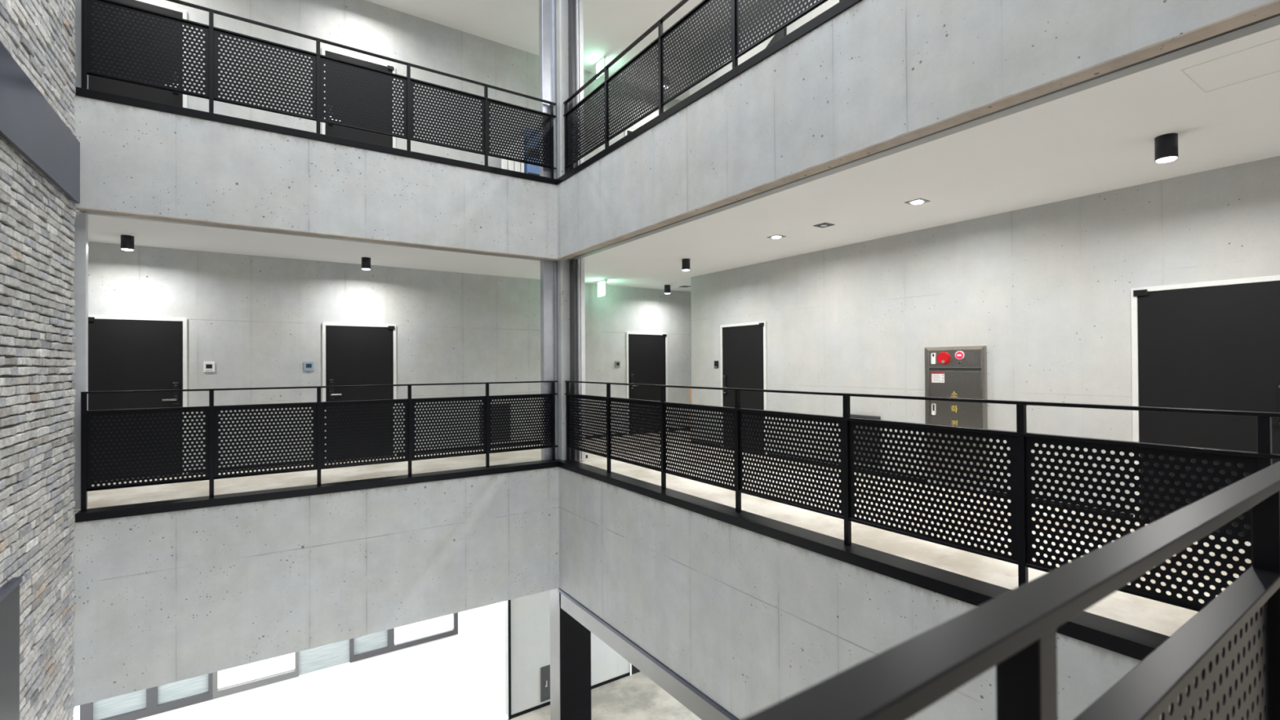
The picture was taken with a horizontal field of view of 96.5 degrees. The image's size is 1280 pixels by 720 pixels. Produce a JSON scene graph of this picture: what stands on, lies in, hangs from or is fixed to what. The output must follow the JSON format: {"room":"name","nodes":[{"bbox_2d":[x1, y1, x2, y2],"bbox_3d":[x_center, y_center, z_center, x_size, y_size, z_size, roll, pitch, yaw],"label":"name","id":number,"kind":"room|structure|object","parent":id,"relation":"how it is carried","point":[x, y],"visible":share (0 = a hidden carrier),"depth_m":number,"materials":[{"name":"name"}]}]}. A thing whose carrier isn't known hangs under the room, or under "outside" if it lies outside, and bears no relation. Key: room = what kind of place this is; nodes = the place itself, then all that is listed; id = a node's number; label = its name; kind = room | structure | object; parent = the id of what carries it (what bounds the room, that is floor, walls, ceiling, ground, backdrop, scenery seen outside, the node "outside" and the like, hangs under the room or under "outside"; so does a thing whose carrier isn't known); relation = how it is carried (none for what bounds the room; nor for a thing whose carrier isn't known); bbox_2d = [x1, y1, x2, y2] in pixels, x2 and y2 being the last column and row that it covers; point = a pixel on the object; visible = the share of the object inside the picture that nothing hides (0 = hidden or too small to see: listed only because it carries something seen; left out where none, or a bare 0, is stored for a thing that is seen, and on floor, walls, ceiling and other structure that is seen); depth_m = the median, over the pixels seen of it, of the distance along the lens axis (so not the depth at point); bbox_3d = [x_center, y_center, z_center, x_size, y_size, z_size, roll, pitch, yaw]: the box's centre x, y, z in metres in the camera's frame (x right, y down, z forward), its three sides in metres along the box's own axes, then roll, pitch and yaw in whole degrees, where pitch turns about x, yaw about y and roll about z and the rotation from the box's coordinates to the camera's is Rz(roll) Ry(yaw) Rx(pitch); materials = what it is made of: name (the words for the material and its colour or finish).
{"room":"apartment building atrium","nodes":[
{"label":"apartment building atrium","id":0,"kind":"room"},
{"bbox_2d":[0,0,75,719],"bbox_3d":[-2.978,0.013,1.521,0.308,12.765,9.657,0,-1,-34],"label":"wall","id":1,"kind":"structure","parent":0,"point":[37,517],"depth_m":4.71,"materials":[{"name":"grey brick"}]},
{"bbox_2d":[0,576,22,719],"bbox_3d":[-3.822,3.988,3.109,0.046,4.840,2.500,0,-1,-34],"label":"metal panel","id":2,"kind":"object","parent":1,"relation":"attached to","point":[10,592],"visible":1,"depth_m":4.00,"materials":[{"name":"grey metal"}]},
{"bbox_2d":[0,41,79,204],"bbox_3d":[-3.783,-1.863,3.026,0.031,0.600,6.203,0,-1,-34],"label":"band","id":3,"kind":"object","parent":1,"relation":"attached to","point":[28,122],"visible":1,"depth_m":4.50,"materials":[{"name":"grey metal"}]},
{"bbox_2d":[75,206,557,260],"bbox_3d":[-3.429,-1.508,7.127,5.203,0.018,0.132,0,-1,-34],"label":"trim","id":4,"kind":"structure","parent":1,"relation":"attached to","point":[81,209],"depth_m":6.68,"materials":[{"name":"concrete"}]},
{"bbox_2d":[75,0,862,185],"bbox_3d":[-1.259,-2.688,4.082,5.420,0.085,7.800,0,-1,-34],"label":"trim","id":5,"kind":"structure","parent":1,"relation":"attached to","point":[843,5],"depth_m":6.25,"materials":[{"name":"black paint"}]},
{"bbox_2d":[80,0,556,178],"bbox_3d":[-3.445,-3.288,7.207,5.230,1.192,0.047,0,-1,-34],"label":"railing","id":6,"kind":"object","parent":5,"relation":"on","point":[211,33],"visible":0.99,"depth_m":6.80,"materials":[{"name":"black metal"}]},
{"bbox_2d":[563,0,841,173],"bbox_3d":[0.954,-3.329,5.520,0.047,1.192,7.562,0,-1,-34],"label":"railing","id":7,"kind":"object","parent":5,"relation":"on","point":[735,45],"visible":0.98,"depth_m":6.44,"materials":[{"name":"black metal"}]},
{"bbox_2d":[79,13,1279,261],"bbox_3d":[-1.304,-1.564,4.204,5.480,0.053,7.645,0,-1,-34],"label":"trim","id":8,"kind":"structure","parent":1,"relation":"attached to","point":[1275,21],"depth_m":3.89,"materials":[{"name":"metal"}]},
{"bbox_2d":[72,603,494,719],"bbox_3d":[-5.720,4.980,9.049,6.965,2.970,0.200,0,-1,-34],"label":"wall","id":9,"kind":"structure","parent":0,"point":[434,679],"depth_m":9.78,"materials":[{"name":"white paint"}]},
{"bbox_2d":[80,687,151,719],"bbox_3d":[-7.249,4.266,7.930,0.740,1.540,0.090,0,-1,-34],"label":"window","id":10,"kind":"structure","parent":9,"relation":"in","point":[135,705],"depth_m":7.95,"materials":[{"name":"glass"}]},
{"bbox_2d":[151,672,212,715],"bbox_3d":[-6.655,4.265,8.329,0.690,1.540,0.090,0,-1,-34],"label":"window","id":11,"kind":"structure","parent":9,"relation":"in","point":[196,690],"depth_m":8.31,"materials":[{"name":"glass"}]},
{"bbox_2d":[212,651,298,699],"bbox_3d":[-5.912,4.264,8.827,1.100,1.540,0.090,0,-1,-34],"label":"window","id":12,"kind":"structure","parent":9,"relation":"in","point":[237,679],"depth_m":8.80,"materials":[{"name":"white glass"}]},
{"bbox_2d":[349,629,391,662],"bbox_3d":[-4.583,4.262,9.718,0.640,1.540,0.090,0,-1,-34],"label":"window","id":13,"kind":"structure","parent":9,"relation":"in","point":[368,646],"depth_m":9.70,"materials":[{"name":"glass"}]},
{"bbox_2d":[391,613,457,652],"bbox_3d":[-3.844,4.261,10.213,1.140,1.540,0.090,0,-1,-34],"label":"window","id":14,"kind":"structure","parent":9,"relation":"in","point":[426,631],"depth_m":10.19,"materials":[{"name":"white glass"}]},
{"bbox_2d":[88,0,691,481],"bbox_3d":[-3.173,-2.080,9.937,12.200,7.250,0.200,0,-1,-34],"label":"wall","id":15,"kind":"structure","parent":0,"point":[259,319],"depth_m":9.12,"materials":[{"name":"paint"}]},
{"bbox_2d":[88,315,186,481],"bbox_3d":[-6.571,0.491,7.454,1.039,2.114,0.090,0,-1,-34],"label":"door","id":16,"kind":"structure","parent":15,"relation":"in","point":[127,353],"depth_m":7.48,"materials":[{"name":"grey paint"}]},
{"bbox_2d":[88,0,186,107],"bbox_3d":[-6.598,-3.709,7.486,1.039,2.114,0.090,0,-1,-34],"label":"door","id":17,"kind":"structure","parent":15,"relation":"in","point":[95,83],"depth_m":7.54,"materials":[{"name":"black paint"}]},
{"bbox_2d":[203,361,214,372],"bbox_3d":[-5.962,0.095,7.909,0.125,0.140,0.021,0,-1,-34],"label":"intercom panel","id":18,"kind":"object","parent":15,"relation":"attached to","point":[208,366],"visible":1,"depth_m":7.90,"materials":[{"name":"white plastic"}]},
{"bbox_2d":[303,361,313,370],"bbox_3d":[-4.968,0.094,8.575,0.130,0.140,0.021,0,-1,-34],"label":"intercom panel","id":19,"kind":"object","parent":15,"relation":"attached to","point":[308,366],"visible":1,"depth_m":8.57,"materials":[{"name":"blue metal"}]},
{"bbox_2d":[321,46,395,147],"bbox_3d":[-4.390,-3.712,8.966,1.049,2.114,0.090,0,-1,-34],"label":"door","id":20,"kind":"structure","parent":15,"relation":"in","point":[331,130],"depth_m":8.98,"materials":[{"name":"black paint"}]},
{"bbox_2d":[322,322,396,461],"bbox_3d":[-4.363,0.488,8.934,1.049,2.114,0.090,0,-1,-34],"label":"door","id":21,"kind":"structure","parent":15,"relation":"in","point":[355,353],"depth_m":8.94,"materials":[{"name":"grey paint"}]},
{"bbox_2d":[187,427,689,473],"bbox_3d":[-3.091,1.519,9.822,12.200,0.050,0.012,0,-1,-34],"label":"baseboard","id":22,"kind":"structure","parent":15,"relation":"attached to","point":[679,428],"depth_m":9.48,"materials":[{"name":"black paint"}]},
{"bbox_2d":[479,404,511,442],"bbox_3d":[-2.573,1.123,10.161,0.560,0.640,0.034,0,-1,-34],"label":"electrical panel","id":23,"kind":"object","parent":15,"relation":"attached to","point":[498,405],"visible":0.07,"depth_m":10.18,"materials":[{"name":"silver metal"}]},
{"bbox_2d":[614,361,619,367],"bbox_3d":[-0.461,0.088,11.597,0.115,0.125,0.021,0,-1,-34],"label":"intercom panel","id":24,"kind":"object","parent":15,"relation":"attached to","point":[616,363],"visible":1,"depth_m":11.58,"materials":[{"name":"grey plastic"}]},
{"bbox_2d":[624,128,634,136],"bbox_3d":[0.147,-3.718,12.008,1.039,2.114,0.090,0,-1,-34],"label":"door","id":25,"kind":"structure","parent":15,"relation":"in","point":[627,131],"depth_m":11.78,"materials":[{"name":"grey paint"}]},
{"bbox_2d":[626,332,667,434],"bbox_3d":[0.174,0.482,11.976,1.039,2.114,0.090,0,-1,-34],"label":"door","id":26,"kind":"structure","parent":15,"relation":"in","point":[646,353],"depth_m":11.98,"materials":[{"name":"grey paint"}]},
{"bbox_2d":[494,600,505,711],"bbox_3d":[-2.535,4.972,10.733,0.200,2.970,0.550,0,-1,-34],"label":"wall","id":27,"kind":"structure","parent":0,"point":[500,607],"depth_m":10.67,"materials":[{"name":"white paint"}]},
{"bbox_2d":[365,0,756,101],"bbox_3d":[0.172,-5.823,5.120,12.400,0.120,12.000,0,-1,-34],"label":"ceiling","id":28,"kind":"structure","parent":0,"point":[610,26],"depth_m":9.63,"materials":[{"name":"white paint"}]},
{"bbox_2d":[595,56,606,79],"bbox_3d":[-0.749,-5.559,10.893,0.050,0.310,0.340,0,-1,-34],"label":"exit sign","id":29,"kind":"object","parent":28,"relation":"hanging from","point":[600,64],"visible":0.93,"depth_m":10.87,"materials":[{"name":"white plastic"}]},
{"bbox_2d":[432,671,701,719],"bbox_3d":[-1.829,6.501,4.717,16.200,0.212,16.000,0,-1,-34],"label":"floor","id":30,"kind":"structure","parent":0,"point":[636,696],"depth_m":10.60,"materials":[{"name":"concrete"}]},
{"bbox_2d":[549,587,591,719],"bbox_3d":[-1.062,4.910,8.759,0.530,3.045,0.330,0,-1,-34],"label":"column","id":31,"kind":"structure","parent":30,"relation":"on","point":[570,641],"depth_m":8.62,"materials":[{"name":"black metal"}]},
{"bbox_2d":[505,590,629,716],"bbox_3d":[-0.236,4.966,11.823,5.235,2.970,0.200,0,-1,-34],"label":"wall","id":32,"kind":"structure","parent":0,"point":[530,614],"depth_m":10.53,"materials":[{"name":"paint"}]},
{"bbox_2d":[507,600,511,719],"bbox_3d":[-2.346,4.967,10.276,0.045,2.970,0.020,0,-1,-34],"label":"trim","id":33,"kind":"structure","parent":32,"relation":"attached to","point":[508,601],"depth_m":10.27,"materials":[{"name":"black paint"}]},
{"bbox_2d":[541,664,550,702],"bbox_3d":[-1.599,6.026,10.756,0.560,0.630,0.034,0,-1,-34],"label":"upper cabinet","id":34,"kind":"object","parent":32,"relation":"attached to","point":[545,670],"visible":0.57,"depth_m":10.64,"materials":[{"name":"silver metal"}]},
{"bbox_2d":[511,672,630,719],"bbox_3d":[-1.266,6.421,10.988,2.540,0.060,0.012,0,-1,-34],"label":"baseboard","id":35,"kind":"structure","parent":32,"relation":"attached to","point":[624,675],"depth_m":10.68,"materials":[{"name":"black paint"}]},
{"bbox_2d":[629,662,640,675],"bbox_3d":[0.203,5.374,11.974,1.000,2.150,0.030,0,-1,-34],"label":"door","id":36,"kind":"structure","parent":32,"relation":"in","point":[633,669],"depth_m":11.72,"materials":[{"name":"grey paint"}]},
{"bbox_2d":[73,430,1251,636],"bbox_3d":[0.219,1.587,5.064,12.400,0.200,12.000,0,-1,-34],"label":"floor","id":37,"kind":"structure","parent":0,"point":[1153,615],"depth_m":5.78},
{"bbox_2d":[71,210,88,510],"bbox_3d":[-5.744,0.000,5.799,0.196,3.020,0.090,0,-1,-34],"label":"guide","id":38,"kind":"object","parent":37,"relation":"on","point":[80,285],"visible":0.37,"depth_m":5.79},
{"bbox_2d":[71,466,559,706],"bbox_3d":[-3.528,2.488,7.014,5.505,1.795,0.130,0,-1,-34],"label":"concrete wall","id":39,"kind":"structure","parent":37,"relation":"attached to","point":[162,598],"depth_m":6.61,"materials":[{"name":"concrete"}]},
{"bbox_2d":[540,260,557,460],"bbox_3d":[-1.382,0.004,8.678,0.210,3.040,0.145,0,-1,-34],"label":"guide","id":40,"kind":"object","parent":37,"relation":"on","point":[548,329],"visible":0.65,"depth_m":8.64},
{"bbox_2d":[556,259,570,460],"bbox_3d":[-1.158,0.008,8.717,0.185,3.030,0.230,0,-1,-34],"label":"column","id":41,"kind":"structure","parent":37,"relation":"on","point":[562,265],"depth_m":8.61,"materials":[{"name":"concrete"}]},
{"bbox_2d":[569,258,586,460],"bbox_3d":[-0.939,-0.009,8.602,0.160,3.020,0.185,0,-1,-34],"label":"guide","id":42,"kind":"object","parent":37,"relation":"on","point":[577,315],"visible":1,"depth_m":8.55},
{"bbox_2d":[75,458,1226,681],"bbox_3d":[-1.232,1.512,4.050,5.420,0.085,7.800,0,-1,-34],"label":"trim","id":43,"kind":"structure","parent":37,"relation":"attached to","point":[1126,639],"depth_m":5.13,"materials":[{"name":"black paint"}]},
{"bbox_2d":[80,380,558,511],"bbox_3d":[-3.418,0.912,7.175,5.230,1.192,0.047,0,-1,-34],"label":"railing","id":44,"kind":"object","parent":43,"relation":"on","point":[211,412],"visible":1,"depth_m":6.75,"materials":[{"name":"black metal"}]},
{"bbox_2d":[564,380,1279,611],"bbox_3d":[0.981,0.871,5.489,0.047,1.192,7.562,0,-1,-34],"label":"railing","id":45,"kind":"object","parent":43,"relation":"on","point":[1020,442],"visible":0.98,"depth_m":3.78,"materials":[{"name":"black metal"}]},
{"bbox_2d":[558,466,1232,719],"bbox_3d":[0.919,2.448,5.440,0.130,1.795,7.700,0,-1,-34],"label":"concrete wall","id":46,"kind":"structure","parent":37,"relation":"attached to","point":[753,621],"depth_m":5.28,"materials":[{"name":"concrete"}]},
{"bbox_2d":[558,587,739,719],"bbox_3d":[0.860,3.491,5.423,0.050,0.288,7.360,0,-1,-34],"label":"trim","id":47,"kind":"structure","parent":46,"relation":"attached to","point":[700,704],"depth_m":6.56,"materials":[{"name":"grey metal"}]},
{"bbox_2d":[75,24,1279,292],"bbox_3d":[0.198,-1.623,5.088,12.400,0.120,12.000,0,-1,-34],"label":"ceiling","id":48,"kind":"structure","parent":0,"point":[1100,138],"depth_m":5.07,"materials":[{"name":"white paint"}]},
{"bbox_2d":[120,235,134,250],"bbox_3d":[-6.233,-1.422,6.951,0.124,0.173,0.124,0,-1,-34],"label":"ceiling lamp","id":49,"kind":"object","parent":48,"relation":"attached to","point":[126,241],"visible":1,"depth_m":6.91,"materials":[{"name":"black metal"}]},
{"bbox_2d":[361,257,370,270],"bbox_3d":[-4.054,-1.424,8.460,0.124,0.173,0.124,0,-1,-34],"label":"ceiling lamp","id":50,"kind":"object","parent":48,"relation":"attached to","point":[366,261],"visible":1,"depth_m":8.41,"materials":[{"name":"black metal"}]},
{"bbox_2d":[596,279,607,297],"bbox_3d":[-0.722,-1.359,10.861,0.050,0.310,0.340,0,-1,-34],"label":"exit sign","id":51,"kind":"object","parent":48,"relation":"hanging from","point":[602,285],"visible":1,"depth_m":10.83,"materials":[{"name":"white plastic"}]},
{"bbox_2d":[664,284,670,293],"bbox_3d":[0.556,-1.430,11.586,0.124,0.173,0.124,0,-1,-34],"label":"ceiling lamp","id":52,"kind":"object","parent":48,"relation":"attached to","point":[667,287],"visible":1,"depth_m":11.53,"materials":[{"name":"black metal"}]},
{"bbox_2d":[681,258,689,271],"bbox_3d":[0.703,-1.452,8.736,0.124,0.173,0.124,0,-1,-34],"label":"ceiling lamp","id":53,"kind":"object","parent":48,"relation":"attached to","point":[685,262],"visible":1,"depth_m":8.69,"materials":[{"name":"black metal"}]},
{"bbox_2d":[766,234,786,239],"bbox_3d":[1.722,-1.549,7.216,0.170,0.015,0.170,0,-1,-34],"label":"recessed light","id":54,"kind":"object","parent":48,"relation":"in","point":[774,237],"visible":1,"depth_m":7.18,"materials":[{"name":"grey plastic"}]},
{"bbox_2d":[813,222,835,227],"bbox_3d":[2.131,-1.559,6.624,0.170,0.010,0.170,0,-1,-34],"label":"ceiling speaker","id":55,"kind":"object","parent":48,"relation":"attached to","point":[823,224],"visible":1,"depth_m":6.60,"materials":[{"name":"black plastic"}]},
{"bbox_2d":[904,198,930,205],"bbox_3d":[2.756,-1.567,5.683,0.170,0.015,0.170,0,-1,-34],"label":"recessed light","id":56,"kind":"object","parent":48,"relation":"in","point":[919,201],"visible":1,"depth_m":5.65,"materials":[{"name":"grey plastic"}]},
{"bbox_2d":[1154,133,1177,163],"bbox_3d":[3.751,-1.507,4.073,0.124,0.173,0.124,0,-1,-34],"label":"ceiling lamp","id":57,"kind":"object","parent":48,"relation":"attached to","point":[1166,145],"visible":1,"depth_m":4.03,"materials":[{"name":"black metal"}]},
{"bbox_2d":[1181,38,1279,93],"bbox_3d":[3.305,-1.597,3.080,0.475,0.002,0.475,0,-1,-34],"label":"ceiling hatch","id":58,"kind":"object","parent":48,"relation":"attached to","point":[1188,76],"visible":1,"depth_m":3.17,"materials":[{"name":"white paint"}]},
{"bbox_2d":[689,0,1279,514],"bbox_3d":[3.833,-2.151,6.400,0.200,7.250,10.120,0,-1,-34],"label":"wall","id":59,"kind":"structure","parent":0,"point":[1046,288],"depth_m":6.12,"materials":[{"name":"concrete"}]},
{"bbox_2d":[689,385,692,437],"bbox_3d":[0.944,0.998,10.534,0.022,1.050,0.023,0,-1,-34],"label":"strip","id":60,"kind":"object","parent":59,"relation":"attached to","point":[690,385],"visible":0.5,"depth_m":10.52,"materials":[{"name":"grey metal"}]},
{"bbox_2d":[714,360,718,368],"bbox_3d":[1.328,0.076,9.943,0.021,0.125,0.100,0,-1,-34],"label":"intercom panel","id":61,"kind":"object","parent":59,"relation":"attached to","point":[716,362],"visible":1,"depth_m":9.93,"materials":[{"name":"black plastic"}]},
{"bbox_2d":[720,320,767,453],"bbox_3d":[1.664,0.453,9.381,0.090,2.114,1.049,0,-1,-34],"label":"door","id":62,"kind":"structure","parent":59,"relation":"in","point":[743,348],"depth_m":9.35,"materials":[{"name":"grey paint"}]},
{"bbox_2d":[765,22,786,48],"bbox_3d":[1.908,-3.751,9.058,0.460,2.114,1.973,0,0,-21],"label":"door","id":63,"kind":"structure","parent":59,"relation":"in","point":[783,33],"depth_m":8.26,"materials":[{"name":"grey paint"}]},
{"bbox_2d":[842,413,880,466],"bbox_3d":[2.924,1.048,7.552,0.034,0.640,0.550,0,-1,-34],"label":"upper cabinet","id":64,"kind":"object","parent":59,"relation":"attached to","point":[851,415],"visible":0.24,"depth_m":7.47,"materials":[{"name":"silver metal"}]},
{"bbox_2d":[692,440,1133,517],"bbox_3d":[3.712,1.450,6.397,0.012,0.050,9.920,0,-1,-34],"label":"baseboard","id":65,"kind":"structure","parent":59,"relation":"attached to","point":[857,468],"depth_m":6.21,"materials":[{"name":"black paint"}]},
{"bbox_2d":[924,345,987,484],"bbox_3d":[3.593,0.601,6.528,0.063,1.510,0.675,0,-1,-34],"label":"cabinet","id":66,"kind":"object","parent":59,"relation":"attached to","point":[954,372],"visible":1,"depth_m":6.52,"materials":[{"name":"grey metal"}]},
{"bbox_2d":[930,352,936,364],"bbox_3d":[3.459,-0.020,6.733,0.018,0.134,0.052,0,-1,-34],"label":"switch plate","id":67,"kind":"object","parent":66,"relation":"attached to","point":[933,355],"depth_m":6.73,"materials":[{"name":"white plastic"}]},
{"bbox_2d":[932,374,943,381],"bbox_3d":[3.489,0.211,6.689,0.001,0.078,0.129,0,-1,-34],"label":"print","id":68,"kind":"object","parent":66,"relation":"attached to","point":[935,377],"depth_m":6.69},
{"bbox_2d":[955,351,963,359],"bbox_3d":[3.616,-0.052,6.474,0.016,0.086,0.086,0,-1,-34],"label":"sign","id":69,"kind":"object","parent":66,"relation":"attached to","point":[959,355],"depth_m":6.46,"materials":[{"name":"red plastic"}]},
{"bbox_2d":[1130,275,1279,536],"bbox_3d":[4.761,0.399,4.761,0.090,2.114,1.049,0,-1,-34],"label":"door","id":70,"kind":"structure","parent":59,"relation":"in","point":[1215,346],"depth_m":4.80,"materials":[{"name":"black paint"}]},
{"bbox_2d":[742,461,1279,719],"bbox_3d":[0.852,0.837,0.877,5.270,1.192,0.047,0,-1,-34],"label":"railing","id":71,"kind":"object","parent":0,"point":[1015,631],"visible":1,"depth_m":0.69,"materials":[{"name":"black metal"}]},
{"bbox_3d":[0.192,-2.613,5.096,12.400,0.200,12.000,0,-1,-34],"label":"floor","id":72,"kind":"structure","parent":0,"visible":0},
{"bbox_2d":[73,0,88,88],"bbox_3d":[-5.771,-4.200,5.831,0.196,3.020,0.090,0,-1,-34],"label":"guide","id":73,"kind":"object","parent":72,"relation":"on","point":[77,12],"visible":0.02,"depth_m":5.81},
{"bbox_2d":[72,95,557,257],"bbox_3d":[-3.557,-2.057,7.049,5.505,1.105,0.130,0,-1,-34],"label":"concrete wall","id":74,"kind":"structure","parent":72,"relation":"attached to","point":[133,159],"depth_m":6.65,"materials":[{"name":"concrete"}]},
{"bbox_2d":[501,136,524,173],"bbox_3d":[-2.259,-3.325,10.125,0.412,1.330,0.070,0,-1,-34],"label":"folding screen","id":75,"kind":"object","parent":72,"relation":"on","point":[505,164],"visible":0.06,"depth_m":10.12,"materials":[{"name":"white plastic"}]},
{"bbox_2d":[520,128,539,175],"bbox_3d":[-1.939,-3.409,10.451,0.385,1.500,0.306,0,-1,-34],"label":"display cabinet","id":76,"kind":"object","parent":72,"relation":"on","point":[528,168],"visible":0.08,"depth_m":10.29,"materials":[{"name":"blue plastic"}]},
{"bbox_2d":[538,0,556,178],"bbox_3d":[-1.408,-4.196,8.710,0.210,3.040,0.145,0,-1,-34],"label":"guide","id":77,"kind":"object","parent":72,"relation":"on","point":[547,20],"visible":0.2,"depth_m":8.67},
{"bbox_2d":[555,0,568,178],"bbox_3d":[-1.184,-4.192,8.749,0.185,3.030,0.230,0,-1,-34],"label":"column","id":78,"kind":"structure","parent":72,"relation":"on","point":[561,6],"depth_m":8.65,"materials":[{"name":"concrete"}]},
{"bbox_2d":[568,0,583,171],"bbox_3d":[-0.966,-4.209,8.634,0.160,3.020,0.185,0,-1,-34],"label":"guide","id":79,"kind":"object","parent":72,"relation":"on","point":[575,26],"visible":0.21,"depth_m":8.58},
{"bbox_2d":[555,0,1275,260],"bbox_3d":[0.890,-2.097,5.474,0.130,1.105,7.700,0,-1,-34],"label":"concrete wall","id":80,"kind":"structure","parent":72,"relation":"attached to","point":[877,71],"depth_m":4.29,"materials":[{"name":"concrete"}]},
{"bbox_2d":[557,0,1279,260],"bbox_3d":[0.874,-1.547,5.497,0.132,0.018,7.368,0,-1,-34],"label":"trim","id":81,"kind":"structure","parent":80,"relation":"attached to","point":[1272,8],"depth_m":3.46,"materials":[{"name":"concrete"}]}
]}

